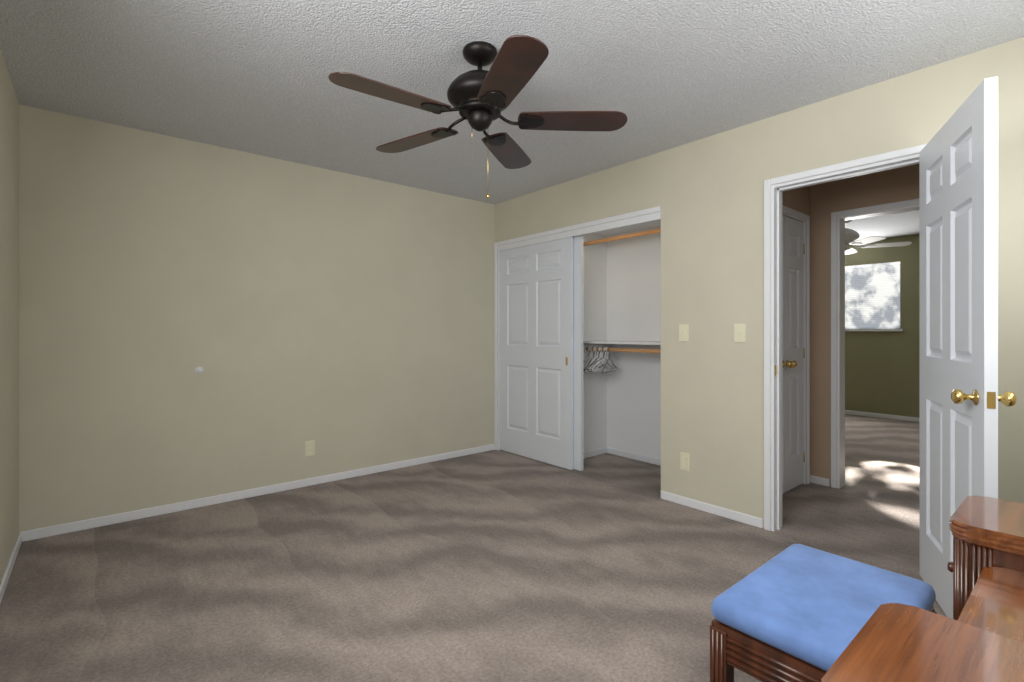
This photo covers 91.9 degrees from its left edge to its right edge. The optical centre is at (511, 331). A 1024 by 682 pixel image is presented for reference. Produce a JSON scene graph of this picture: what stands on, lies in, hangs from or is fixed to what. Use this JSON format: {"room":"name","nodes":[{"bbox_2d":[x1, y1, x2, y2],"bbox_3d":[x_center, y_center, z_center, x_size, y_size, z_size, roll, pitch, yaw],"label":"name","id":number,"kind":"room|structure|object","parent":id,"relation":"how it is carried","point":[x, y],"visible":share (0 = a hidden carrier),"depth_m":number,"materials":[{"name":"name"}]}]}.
{"room":"bedroom","nodes":[
{"label":"bedroom","id":0,"kind":"room"},
{"bbox_2d":[0,48,18,581],"bbox_3d":[-1.425,-0.047,1.100,0.120,2.440,4.240,0,0,-40],"label":"wall","id":1,"kind":"structure","parent":0,"point":[9,317],"depth_m":2.42,"materials":[{"name":"beige paint"}]},
{"bbox_2d":[0,530,27,603],"bbox_3d":[-1.412,1.144,1.190,0.016,0.058,4.120,0,0,-40],"label":"baseboard","id":2,"kind":"structure","parent":1,"relation":"attached to","point":[22,536],"depth_m":2.44,"materials":[{"name":"white wood"}]},
{"bbox_2d":[19,104,494,531],"bbox_3d":[-1.032,-0.047,4.278,4.820,2.440,0.130,0,0,-40],"label":"wall","id":3,"kind":"structure","parent":0,"point":[345,321],"depth_m":3.40,"materials":[{"name":"beige paint"}]},
{"bbox_2d":[28,444,493,540],"bbox_3d":[-1.443,1.144,3.849,3.340,0.058,0.016,0,0,-40],"label":"baseboard","id":4,"kind":"structure","parent":3,"relation":"attached to","point":[43,532],"depth_m":3.42,"materials":[{"name":"white wood"}]},
{"bbox_2d":[0,414,946,681],"bbox_3d":[2.626,1.223,3.067,9.010,0.100,7.300,0,0,-40],"label":"floor","id":5,"kind":"structure","parent":0,"point":[496,566],"depth_m":2.40,"materials":[{"name":"grey carpet"}]},
{"bbox_2d":[710,544,936,681],"bbox_3d":[0.856,0.938,1.350,0.568,0.470,0.379,0,0,-40],"label":"stool","id":6,"kind":"object","parent":5,"relation":"on","point":[797,613],"visible":0.75,"depth_m":1.28,"materials":[{"name":"blue fabric"}]},
{"bbox_2d":[845,410,918,421],"bbox_3d":[5.060,1.144,6.691,0.016,0.058,4.100,0,0,-40],"label":"baseboard","id":7,"kind":"structure","parent":5,"relation":"on","point":[915,419],"depth_m":6.71,"materials":[{"name":"white wood"}]},
{"bbox_2d":[824,510,1023,675],"bbox_3d":[1.087,0.865,0.960,1.332,0.616,0.516,0,0,-40],"label":"desk","id":8,"kind":"object","parent":5,"relation":"on","point":[988,579],"depth_m":1.20,"materials":[{"name":"brown wood"}]},
{"bbox_2d":[821,603,1023,681],"bbox_3d":[0.732,0.541,0.645,0.398,0.035,0.492,0,0,-40],"label":"desk top","id":9,"kind":"structure","parent":8,"relation":"on","point":[898,643],"depth_m":0.79,"materials":[{"name":"brown wood"}]},
{"bbox_2d":[949,496,1023,547],"bbox_3d":[1.473,0.541,1.270,0.358,0.035,0.492,0,0,-40],"label":"countertop","id":10,"kind":"structure","parent":8,"relation":"on","point":[995,521],"depth_m":1.34,"materials":[{"name":"brown wood"}]},
{"bbox_2d":[0,0,1023,240],"bbox_3d":[2.626,-1.317,3.067,9.010,0.100,7.300,0,0,-40],"label":"ceiling","id":11,"kind":"structure","parent":0,"point":[249,76],"depth_m":2.36,"materials":[{"name":"white paint"}]},
{"bbox_2d":[328,35,626,197],"bbox_3d":[-0.186,-0.935,2.212,1.237,0.664,1.271,0,0,-40],"label":"fan","id":12,"kind":"object","parent":11,"relation":"hanging from","point":[480,100],"visible":1,"depth_m":2.16,"materials":[{"name":"brown wood"}]},
{"bbox_2d":[845,220,911,254],"bbox_3d":[3.735,-1.086,5.610,1.179,0.362,1.173,0,0,-40],"label":"ceiling fan","id":13,"kind":"object","parent":11,"relation":"hanging from","point":[851,236],"visible":0.52,"depth_m":5.43,"materials":[{"name":"white metal"}]},
{"bbox_2d":[583,226,660,458],"bbox_3d":[0.870,-0.047,4.450,0.730,2.440,2.080,0,0,-40],"label":"wall","id":14,"kind":"structure","parent":0,"point":[622,302],"depth_m":4.62,"materials":[{"name":"white paint"}]},
{"bbox_2d":[583,447,607,458],"bbox_3d":[0.704,1.144,4.616,0.490,0.058,0.012,0,0,-40],"label":"baseboard","id":15,"kind":"structure","parent":14,"relation":"attached to","point":[603,450],"depth_m":4.68,"materials":[{"name":"white wood"}]},
{"bbox_2d":[583,219,660,373],"bbox_3d":[1.094,-0.291,4.168,0.551,1.311,1.200,0,0,-40],"label":"shelf","id":16,"kind":"object","parent":14,"relation":"attached to","point":[625,346],"visible":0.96,"depth_m":4.39,"materials":[{"name":"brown wood"}]},
{"bbox_2d":[608,447,660,465],"bbox_3d":[1.299,1.144,4.341,0.016,0.058,1.200,0,0,-40],"label":"baseboard","id":17,"kind":"structure","parent":14,"relation":"attached to","point":[644,458],"depth_m":4.53,"materials":[{"name":"white wood"}]},
{"bbox_2d":[495,37,1023,530],"bbox_3d":[1.242,-0.047,3.351,0.120,2.440,4.240,0,0,-40],"label":"wall","id":18,"kind":"structure","parent":0,"point":[707,195],"depth_m":3.06,"materials":[{"name":"beige paint"}]},
{"bbox_2d":[500,237,572,469],"bbox_3d":[0.200,0.171,4.544,0.034,1.988,0.950,0,0,-40],"label":"closet door","id":19,"kind":"structure","parent":18,"relation":"in","point":[536,351],"depth_m":4.49,"materials":[{"name":"white wood"}]},
{"bbox_2d":[494,206,660,449],"bbox_3d":[0.479,0.144,4.244,0.134,2.058,1.888,0,0,-40],"label":"trim","id":20,"kind":"structure","parent":18,"relation":"attached to","point":[587,227],"depth_m":4.53,"materials":[{"name":"white wood"}]},
{"bbox_2d":[573,235,582,470],"bbox_3d":[0.282,0.171,4.516,0.032,1.988,0.950,0,0,-40],"label":"closet door","id":21,"kind":"structure","parent":18,"relation":"in","point":[578,352],"depth_m":4.16,"materials":[{"name":"white wood"}]},
{"bbox_2d":[679,324,688,341],"bbox_3d":[1.159,0.008,3.345,0.014,0.116,0.072,0,0,-40],"label":"light switch","id":22,"kind":"object","parent":18,"relation":"attached to","point":[683,328],"depth_m":3.34,"materials":[{"name":"beige plastic"}]},
{"bbox_2d":[680,452,689,471],"bbox_3d":[1.166,0.878,3.339,0.010,0.116,0.072,0,0,-40],"label":"outlet","id":23,"kind":"object","parent":18,"relation":"attached to","point":[684,458],"depth_m":3.34,"materials":[{"name":"beige plastic"}]},
{"bbox_2d":[660,490,762,527],"bbox_3d":[1.269,1.144,3.217,0.012,0.058,0.700,0,0,-40],"label":"baseboard","id":24,"kind":"structure","parent":18,"relation":"attached to","point":[716,510],"depth_m":3.18,"materials":[{"name":"white wood"}]},
{"bbox_2d":[734,324,745,342],"bbox_3d":[1.404,0.008,3.055,0.014,0.116,0.072,0,0,-40],"label":"light switch","id":25,"kind":"object","parent":18,"relation":"attached to","point":[739,332],"depth_m":3.05,"materials":[{"name":"beige plastic"}]},
{"bbox_2d":[764,143,926,530],"bbox_3d":[1.809,0.136,2.678,0.148,2.073,0.806,0,0,-40],"label":"trim","id":26,"kind":"structure","parent":18,"relation":"attached to","point":[774,208],"depth_m":2.93,"materials":[{"name":"white wood"}]},
{"bbox_2d":[919,76,1016,618],"bbox_3d":[1.792,0.152,2.018,0.168,2.018,0.786,0,0,27],"label":"bedroom door","id":27,"kind":"structure","parent":18,"relation":"in","point":[959,398],"depth_m":1.93,"materials":[{"name":"white wood"}]},
{"bbox_2d":[782,185,813,483],"bbox_3d":[1.871,-0.047,3.535,1.080,2.440,0.110,0,0,-40],"label":"wall","id":28,"kind":"structure","parent":0,"point":[801,200],"depth_m":3.84,"materials":[{"name":"beige paint"}]},
{"bbox_2d":[782,215,792,493],"bbox_3d":[1.843,0.163,3.448,0.355,2.000,0.100,0,0,-40],"label":"door","id":29,"kind":"structure","parent":28,"relation":"in","point":[788,364],"depth_m":3.55,"materials":[{"name":"white wood"}]},
{"bbox_2d":[784,216,804,492],"bbox_3d":[2.120,0.163,3.682,0.363,2.000,0.100,0,0,-40],"label":"door","id":30,"kind":"structure","parent":28,"relation":"in","point":[794,352],"depth_m":3.69,"materials":[{"name":"white wood"}]},
{"bbox_2d":[814,164,918,486],"bbox_3d":[3.765,-0.047,2.229,0.130,2.440,4.550,0,0,-40],"label":"wall","id":31,"kind":"structure","parent":0,"point":[818,204],"depth_m":3.76,"materials":[{"name":"beige paint"}]},
{"bbox_2d":[810,475,828,485],"bbox_3d":[1.677,1.144,4.813,0.012,0.058,2.565,0,0,-40],"label":"baseboard","id":32,"kind":"structure","parent":31,"relation":"attached to","point":[812,478],"depth_m":3.79,"materials":[{"name":"white wood"}]},
{"bbox_2d":[845,234,918,417],"bbox_3d":[2.156,-0.047,4.240,0.004,2.440,4.340,0,0,-40],"label":"wall","id":33,"kind":"structure","parent":0,"point":[881,372],"depth_m":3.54,"materials":[{"name":"green paint"}]},
{"label":"outside","id":34,"kind":"structure","parent":0,"visible":0},
{"bbox_2d":[845,266,897,324],"bbox_3d":[4.829,-0.487,7.248,0.010,1.500,2.050,0,0,-40],"label":"window","id":35,"kind":"structure","parent":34,"point":[871,296],"depth_m":6.98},
{"bbox_2d":[845,262,899,328],"bbox_3d":[4.714,-0.490,7.151,0.040,0.889,1.440,0,0,-40],"label":"window blinds","id":36,"kind":"object","parent":35,"relation":"attached to","point":[889,315],"visible":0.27,"depth_m":6.83,"materials":[{"name":"grey"}]}
]}

